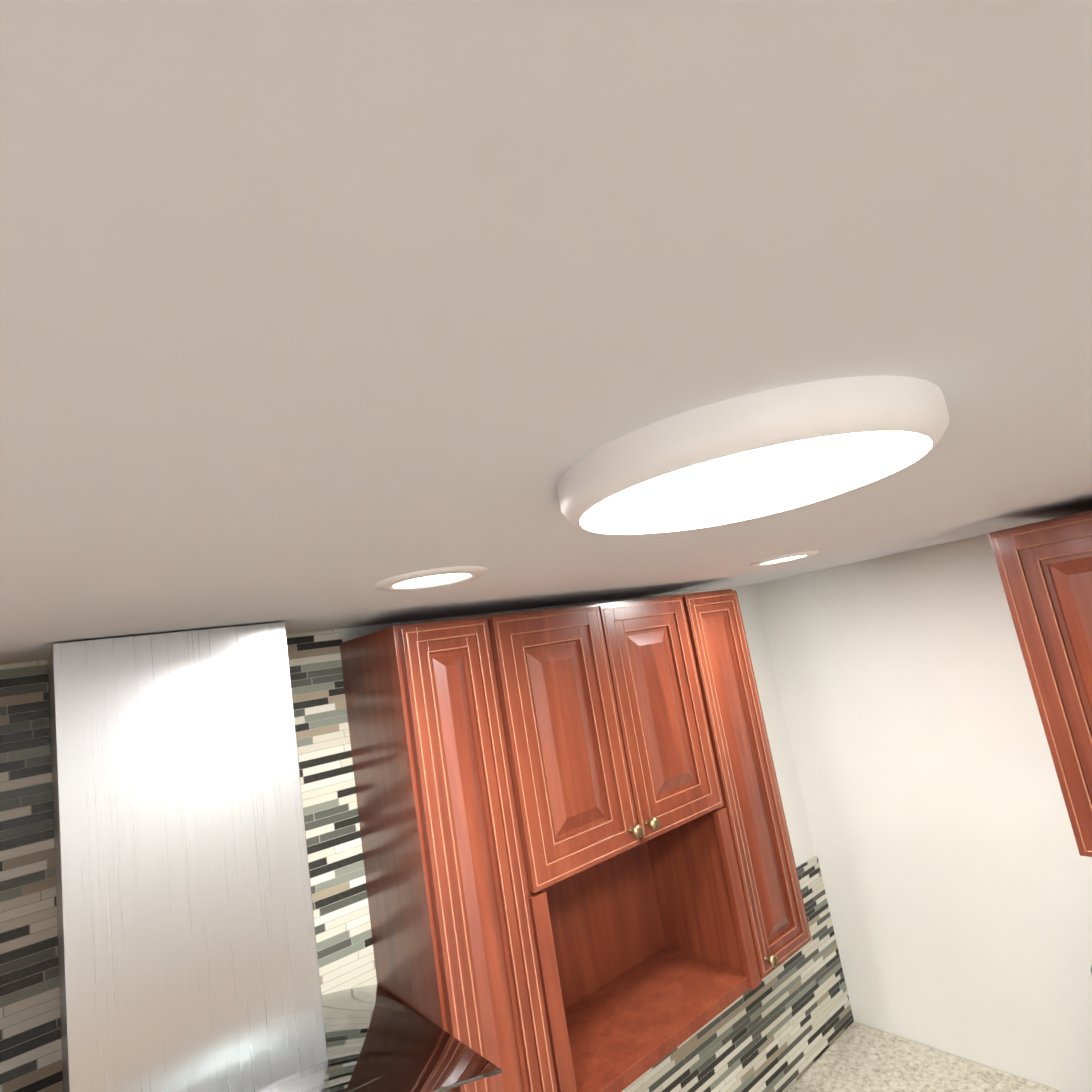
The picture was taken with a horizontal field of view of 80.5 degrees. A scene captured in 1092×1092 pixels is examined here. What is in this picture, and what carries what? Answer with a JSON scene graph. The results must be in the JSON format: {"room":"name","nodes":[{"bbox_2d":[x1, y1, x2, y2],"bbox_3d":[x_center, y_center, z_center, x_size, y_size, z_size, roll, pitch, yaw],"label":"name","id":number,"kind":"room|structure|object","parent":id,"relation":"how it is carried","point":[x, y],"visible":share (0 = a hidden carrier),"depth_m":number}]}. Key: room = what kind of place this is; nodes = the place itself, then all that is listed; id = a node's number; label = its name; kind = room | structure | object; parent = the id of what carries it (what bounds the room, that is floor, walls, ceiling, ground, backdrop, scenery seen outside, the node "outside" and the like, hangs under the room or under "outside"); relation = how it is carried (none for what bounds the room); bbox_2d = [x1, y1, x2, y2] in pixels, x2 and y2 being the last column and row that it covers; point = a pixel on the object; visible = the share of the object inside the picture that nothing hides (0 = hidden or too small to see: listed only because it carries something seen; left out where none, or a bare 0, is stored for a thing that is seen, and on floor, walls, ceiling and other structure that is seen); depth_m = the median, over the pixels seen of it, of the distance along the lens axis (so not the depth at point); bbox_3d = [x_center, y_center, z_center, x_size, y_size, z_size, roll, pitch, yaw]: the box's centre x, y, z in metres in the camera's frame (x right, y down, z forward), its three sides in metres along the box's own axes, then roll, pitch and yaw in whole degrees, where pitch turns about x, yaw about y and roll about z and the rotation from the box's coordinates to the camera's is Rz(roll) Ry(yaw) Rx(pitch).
{"room":"kitchen","nodes":[
{"label":"kitchen","id":0,"kind":"room"},
{"bbox_2d":[0,0,1091,664],"bbox_3d":[1.220,-0.546,-0.817,4.530,0.100,6.700,-2,-12,-39],"label":"ceiling","id":1,"kind":"structure","parent":0,"point":[320,314],"depth_m":0.26},
{"bbox_2d":[374,566,487,590],"bbox_3d":[-0.177,0.053,1.003,0.176,0.006,0.176,-2,-12,-39],"label":"recessed light","id":2,"kind":"object","parent":1,"relation":"in","point":[430,578],"visible":0.98,"depth_m":0.98},
{"bbox_2d":[557,375,949,533],"bbox_3d":[0.176,-0.060,0.583,0.330,0.042,0.330,-2,-12,-39],"label":"flush ceiling light","id":3,"kind":"object","parent":1,"relation":"attached to","point":[758,454],"visible":1,"depth_m":0.47},
{"bbox_2d":[749,551,818,566],"bbox_3d":[0.625,0.035,1.696,0.176,0.006,0.176,-2,-12,-39],"label":"recessed light","id":4,"kind":"object","parent":1,"relation":"in","point":[784,558],"visible":1,"depth_m":1.67},
{"bbox_2d":[341,585,840,1091],"bbox_3d":[-0.460,1.491,1.339,4.220,2.600,0.160,-2,-12,-39],"label":"wall","id":5,"kind":"structure","parent":0,"point":[781,747],"depth_m":2.57},
{"bbox_2d":[48,622,501,1091],"bbox_3d":[-0.582,0.585,1.068,0.770,0.881,0.500,-2,-12,-39],"label":"range hood","id":6,"kind":"object","parent":5,"relation":"attached to","point":[187,954],"visible":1,"depth_m":1.04},
{"bbox_2d":[0,629,853,1091],"bbox_3d":[-0.484,1.026,1.351,3.900,1.685,0.008,-2,-12,-39],"label":"tile backsplash","id":7,"kind":"structure","parent":5,"relation":"attached to","point":[782,1027],"depth_m":1.44},
{"bbox_2d":[339,616,557,1091],"bbox_3d":[-0.220,0.711,1.422,0.228,1.065,0.362,-2,-12,-39],"label":"upper cabinet","id":8,"kind":"object","parent":5,"relation":"attached to","point":[454,947],"visible":1,"depth_m":1.33},
{"bbox_2d":[484,595,760,1091],"bbox_3d":[0.136,0.701,1.713,0.692,1.065,0.362,-2,-12,-39],"label":"upper cabinet","id":9,"kind":"object","parent":5,"relation":"attached to","point":[646,956],"visible":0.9,"depth_m":1.67},
{"bbox_2d":[678,589,811,978],"bbox_3d":[0.509,0.690,2.018,0.273,1.065,0.362,-2,-12,-39],"label":"upper cabinet","id":10,"kind":"object","parent":5,"relation":"attached to","point":[769,878],"visible":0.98,"depth_m":1.90},
{"bbox_2d":[755,534,1091,1091],"bbox_3d":[2.810,0.715,0.015,0.795,2.600,6.200,-2,-12,-39],"label":"wall","id":11,"kind":"structure","parent":0,"point":[956,869],"depth_m":2.20},
{"bbox_2d":[988,510,1091,856],"bbox_3d":[1.574,0.228,1.358,0.662,0.735,0.792,-2,-12,-39],"label":"upper cabinet","id":12,"kind":"object","parent":11,"relation":"attached to","point":[1045,569],"visible":1,"depth_m":1.43},
{"bbox_3d":[0.498,2.504,0.204,4.300,0.060,2.660,-2,-12,-39],"label":"floor","id":13,"kind":"structure","parent":0,"visible":0},
{"bbox_3d":[-1.160,2.246,-0.133,0.912,0.875,0.857,-2,-12,-39],"label":"base cabinet","id":14,"kind":"object","parent":13,"relation":"on","visible":0},
{"bbox_2d":[787,1022,1058,1091],"bbox_3d":[0.665,1.765,1.623,1.806,0.039,0.639,-2,-12,-39],"label":"countertop","id":15,"kind":"structure","parent":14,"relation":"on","point":[856,1057],"depth_m":2.12}
]}

